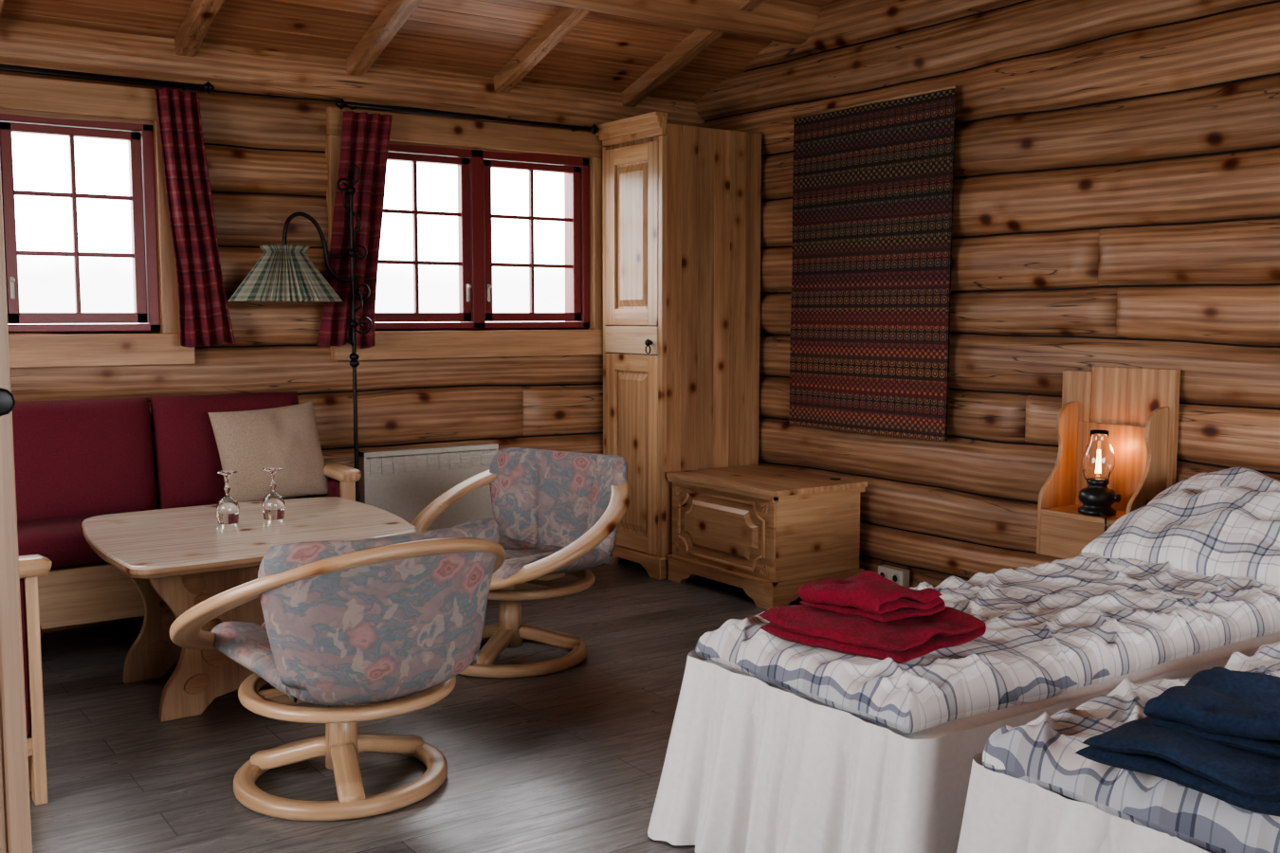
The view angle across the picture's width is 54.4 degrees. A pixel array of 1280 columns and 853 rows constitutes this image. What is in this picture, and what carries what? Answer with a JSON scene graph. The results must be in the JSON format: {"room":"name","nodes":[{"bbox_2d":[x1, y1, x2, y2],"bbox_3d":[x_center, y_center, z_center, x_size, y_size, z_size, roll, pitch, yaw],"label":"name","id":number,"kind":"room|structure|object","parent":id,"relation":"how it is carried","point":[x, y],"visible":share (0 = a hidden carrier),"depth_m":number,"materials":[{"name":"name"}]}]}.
{"room":"log cabin bedroom","nodes":[
{"label":"log cabin bedroom","id":0,"kind":"room"},
{"bbox_2d":[0,18,704,633],"bbox_3d":[-2.151,-0.413,5.506,6.350,2.720,0.233,-4,6,-35],"label":"wall","id":1,"kind":"structure","parent":0,"point":[264,118],"depth_m":5.75,"materials":[{"name":"brown wood"}]},
{"bbox_2d":[0,113,160,332],"bbox_3d":[-2.664,-0.838,5.101,1.270,0.900,0.208,-4,6,-35],"label":"window","id":2,"kind":"structure","parent":1,"relation":"in","point":[139,137],"depth_m":5.26,"materials":[{"name":"red paint"}]},
{"bbox_2d":[0,73,195,368],"bbox_3d":[-2.602,-0.823,5.022,1.520,1.175,0.071,-4,6,-35],"label":"trim","id":3,"kind":"structure","parent":1,"relation":"attached to","point":[16,92],"depth_m":5.24,"materials":[{"name":"brown wood"}]},
{"bbox_2d":[0,63,214,93],"bbox_3d":[-2.614,-1.414,4.862,1.850,0.052,0.111,-4,6,-35],"label":"curtain rod","id":4,"kind":"object","parent":1,"relation":"attached to","point":[208,87],"depth_m":5.11,"materials":[{"name":"black metal"}]},
{"bbox_2d":[154,88,235,347],"bbox_3d":[-1.914,-0.887,5.358,0.300,1.089,0.078,-4,6,-35],"label":"curtain","id":5,"kind":"object","parent":4,"relation":"hanging from","point":[204,315],"visible":1,"depth_m":5.35,"materials":[{"name":"red fabric"}]},
{"bbox_2d":[358,442,498,530],"bbox_3d":[-1.036,0.314,6.144,0.718,0.425,0.091,-4,6,-35],"label":"radiator","id":6,"kind":"object","parent":1,"relation":"attached to","point":[402,483],"visible":0.78,"depth_m":6.08,"materials":[{"name":"white metal"}]},
{"bbox_2d":[325,106,603,361],"bbox_3d":[-0.827,-0.935,6.246,1.520,1.175,0.071,-4,6,-35],"label":"trim","id":7,"kind":"structure","parent":1,"relation":"attached to","point":[410,128],"depth_m":6.26,"materials":[{"name":"brown wood"}]},
{"bbox_2d":[335,98,599,134],"bbox_3d":[-0.818,-1.512,6.102,1.420,0.052,0.111,-4,6,-35],"label":"curtain rod","id":8,"kind":"object","parent":1,"relation":"attached to","point":[340,103],"depth_m":6.03,"materials":[{"name":"black metal"}]},
{"bbox_2d":[316,110,392,348],"bbox_3d":[-1.319,-0.905,5.772,0.376,1.090,0.078,-4,6,-35],"label":"curtain","id":9,"kind":"object","parent":8,"relation":"hanging from","point":[365,137],"visible":0.83,"depth_m":5.77,"materials":[{"name":"red fabric"}]},
{"bbox_2d":[374,144,589,329],"bbox_3d":[-0.864,-0.952,6.343,1.330,0.900,0.208,-4,6,-35],"label":"window","id":10,"kind":"structure","parent":1,"relation":"in","point":[475,264],"depth_m":6.31,"materials":[{"name":"red paint"}]},
{"bbox_2d":[29,558,803,852],"bbox_3d":[0.106,1.188,2.381,6.350,0.100,8.200,-4,6,-35],"label":"floor","id":11,"kind":"structure","parent":0,"point":[571,760],"depth_m":3.89,"materials":[{"name":"wood"}]},
{"bbox_2d":[18,554,52,805],"bbox_3d":[-2.076,0.534,3.515,0.656,0.997,0.755,-4,6,-35],"label":"armchair","id":12,"kind":"object","parent":11,"relation":"on","point":[31,567],"visible":0.5,"depth_m":3.39,"materials":[{"name":"brown wood"}]},
{"bbox_2d":[12,391,361,629],"bbox_3d":[-2.218,0.403,4.947,2.125,0.997,0.596,-4,6,-35],"label":"sofa","id":13,"kind":"object","parent":11,"relation":"on","point":[76,461],"visible":0.37,"depth_m":5.01,"materials":[{"name":"red fabric"}]},
{"bbox_2d":[208,401,329,502],"bbox_3d":[-1.566,0.118,5.300,0.479,0.424,0.202,-5,7,-45],"label":"throw pillow","id":14,"kind":"object","parent":13,"relation":"on","point":[248,442],"visible":0.88,"depth_m":5.24,"materials":[{"name":"fabric"}]},
{"bbox_2d":[81,496,417,722],"bbox_3d":[-1.418,0.648,4.558,1.101,0.580,1.161,-4,6,-35],"label":"coffee table","id":15,"kind":"object","parent":11,"relation":"on","point":[177,559],"visible":0.5,"depth_m":4.26,"materials":[{"name":"brown wood"}]},
{"bbox_2d":[216,470,239,524],"bbox_3d":[-1.514,0.259,4.565,0.082,0.190,0.082,-4,6,-35],"label":"wine glass","id":16,"kind":"object","parent":15,"relation":"on","point":[228,509],"visible":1,"depth_m":4.54,"materials":[{"name":"clear glass"}]},
{"bbox_2d":[262,467,285,520],"bbox_3d":[-1.374,0.251,4.662,0.082,0.190,0.082,-4,6,-35],"label":"wine glass","id":17,"kind":"object","parent":15,"relation":"on","point":[273,503],"visible":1,"depth_m":4.64,"materials":[{"name":"clear glass"}]},
{"bbox_2d":[228,162,372,502],"bbox_3d":[-1.480,-0.171,5.575,0.684,2.026,0.487,-4,6,-35],"label":"floor lamp","id":18,"kind":"object","parent":11,"relation":"on","point":[283,272],"visible":0.93,"depth_m":5.40,"materials":[{"name":"black metal"}]},
{"bbox_2d":[169,518,505,822],"bbox_3d":[-0.838,0.639,3.537,0.970,0.781,0.885,-4,7,-40],"label":"swivel armchair","id":19,"kind":"object","parent":11,"relation":"on","point":[369,624],"visible":1,"depth_m":3.26,"materials":[{"name":"fabric"}]},
{"bbox_2d":[410,447,631,678],"bbox_3d":[-0.489,0.516,4.888,0.970,0.781,0.885,4,6,35],"label":"swivel armchair","id":20,"kind":"object","parent":11,"relation":"on","point":[557,514],"visible":0.71,"depth_m":4.97,"materials":[{"name":"fabric"}]},
{"bbox_2d":[596,111,761,580],"bbox_3d":[0.202,-0.417,6.598,0.696,2.328,0.562,-4,6,-35],"label":"wardrobe","id":21,"kind":"object","parent":11,"relation":"on","point":[682,204],"visible":0.81,"depth_m":6.38,"materials":[{"name":"brown wood"}]},
{"bbox_2d":[666,464,867,609],"bbox_3d":[0.609,0.518,6.110,0.584,0.556,0.825,-4,6,-35],"label":"storage chest","id":22,"kind":"object","parent":11,"relation":"on","point":[768,533],"visible":0.98,"depth_m":5.86,"materials":[{"name":"brown wood"}]},
{"bbox_2d":[647,632,1279,852],"bbox_3d":[1.206,0.799,3.531,2.347,0.465,0.917,-4,6,-35],"label":"bed","id":23,"kind":"object","parent":11,"relation":"on","point":[752,764],"visible":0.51,"depth_m":2.87,"materials":[{"name":"white fabric"}]},
{"bbox_2d":[694,551,1279,734],"bbox_3d":[1.108,0.514,3.443,1.840,0.136,0.770,-4,6,-35],"label":"duvet","id":24,"kind":"object","parent":23,"relation":"on","point":[1058,625],"visible":0.73,"depth_m":3.12,"materials":[{"name":"white fabric"}]},
{"bbox_2d":[758,604,986,663],"bbox_3d":[0.574,0.485,3.058,0.400,0.069,0.432,-5,7,-44],"label":"towel","id":25,"kind":"object","parent":24,"relation":"on","point":[905,640],"visible":0.77,"depth_m":2.95,"materials":[{"name":"red fabric"}]},
{"bbox_2d":[798,570,945,622],"bbox_3d":[0.578,0.415,3.112,0.275,0.094,0.277,-4,7,-39],"label":"towel","id":26,"kind":"object","parent":25,"relation":"on","point":[868,594],"visible":1,"depth_m":3.03,"materials":[{"name":"red fabric"}]},
{"bbox_2d":[1081,466,1279,586],"bbox_3d":[2.005,0.343,4.003,0.718,0.372,0.846,-4,7,-38],"label":"pillow","id":27,"kind":"object","parent":23,"relation":"on","point":[1225,522],"visible":0.9,"depth_m":3.92,"materials":[{"name":"white fabric"}]},
{"bbox_2d":[956,751,1212,852],"bbox_3d":[1.744,0.870,2.754,2.351,0.465,0.906,-4,6,-35],"label":"bed","id":28,"kind":"object","parent":11,"relation":"on","point":[1003,813],"visible":0.39,"depth_m":2.33,"materials":[{"name":"white fabric"}]},
{"bbox_2d":[982,640,1279,852],"bbox_3d":[1.657,0.590,2.639,1.865,0.132,0.854,-4,6,-35],"label":"duvet","id":29,"kind":"object","parent":28,"relation":"on","point":[1040,752],"visible":0.61,"depth_m":2.29,"materials":[{"name":"white fabric"}]},
{"bbox_2d":[1074,716,1279,817],"bbox_3d":[1.059,0.562,2.160,0.397,0.073,0.429,-4,7,-39],"label":"towel","id":30,"kind":"object","parent":29,"relation":"on","point":[1248,780],"visible":0.6,"depth_m":2.08,"materials":[{"name":"blue fabric"}]},
{"bbox_2d":[1143,666,1279,757],"bbox_3d":[1.108,0.494,2.186,0.330,0.093,0.331,-5,7,-42],"label":"towel","id":31,"kind":"object","parent":30,"relation":"on","point":[1236,709],"visible":1,"depth_m":2.15,"materials":[{"name":"blue fabric"}]},
{"bbox_2d":[0,0,836,102],"bbox_3d":[0.106,-2.012,2.088,6.350,1.449,8.307,-4,6,-35],"label":"ceiling","id":32,"kind":"structure","parent":0,"point":[606,52],"depth_m":5.73,"materials":[{"name":"brown wood"}]},
{"bbox_2d":[0,0,765,107],"bbox_3d":[0.225,-1.968,2.175,4.730,1.329,7.800,-4,6,-35],"label":"rafters","id":33,"kind":"object","parent":32,"relation":"attached to","point":[201,14],"depth_m":5.78,"materials":[{"name":"brown wood"}]},
{"bbox_2d":[525,0,822,44],"bbox_3d":[-1.603,-1.911,4.573,6.155,0.289,0.290,-4,6,-35],"label":"beam","id":34,"kind":"structure","parent":32,"relation":"attached to","point":[783,21],"depth_m":5.85,"materials":[{"name":"brown wood"}]},
{"bbox_2d":[694,0,1279,587],"bbox_3d":[2.607,-0.863,3.933,0.264,3.903,8.200,-4,6,-35],"label":"wall","id":35,"kind":"structure","parent":0,"point":[1116,203],"depth_m":5.11,"materials":[{"name":"brown wood"}]},
{"bbox_2d":[788,84,956,441],"bbox_3d":[1.063,-0.744,5.874,0.037,1.553,1.052,-4,6,-35],"label":"tapestry","id":36,"kind":"object","parent":35,"relation":"attached to","point":[873,180],"depth_m":5.82,"materials":[{"name":"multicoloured fabric"}]},
{"bbox_2d":[877,565,909,587],"bbox_3d":[1.189,0.705,5.850,0.056,0.080,0.160,-4,6,-35],"label":"power outlet","id":37,"kind":"object","parent":35,"relation":"attached to","point":[901,576],"visible":0.73,"depth_m":5.80,"materials":[{"name":"white paint"}]},
{"bbox_2d":[1036,365,1180,559],"bbox_3d":[1.768,0.144,4.791,0.255,0.740,0.490,-4,6,-35],"label":"wall shelf","id":38,"kind":"object","parent":35,"relation":"attached to","point":[1139,407],"visible":0.78,"depth_m":4.80,"materials":[{"name":"brown wood"}]},
{"bbox_2d":[1077,429,1121,532],"bbox_3d":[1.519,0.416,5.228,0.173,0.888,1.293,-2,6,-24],"label":"table lamp","id":39,"kind":"object","parent":38,"relation":"on","point":[1098,458],"visible":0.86,"depth_m":4.70,"materials":[{"name":"glass"}]},
{"bbox_3d":[-1.519,0.155,0.497,1.250,2.300,0.160,-4,6,-35],"label":"wall partition","id":40,"kind":"structure","parent":0,"visible":0},
{"bbox_2d":[0,162,32,852],"bbox_3d":[-0.762,0.238,0.964,0.515,2.050,0.080,-4,6,-35],"label":"door","id":41,"kind":"structure","parent":40,"relation":"in","point":[15,822],"depth_m":1.09,"materials":[{"name":"brown wood"}]}
]}

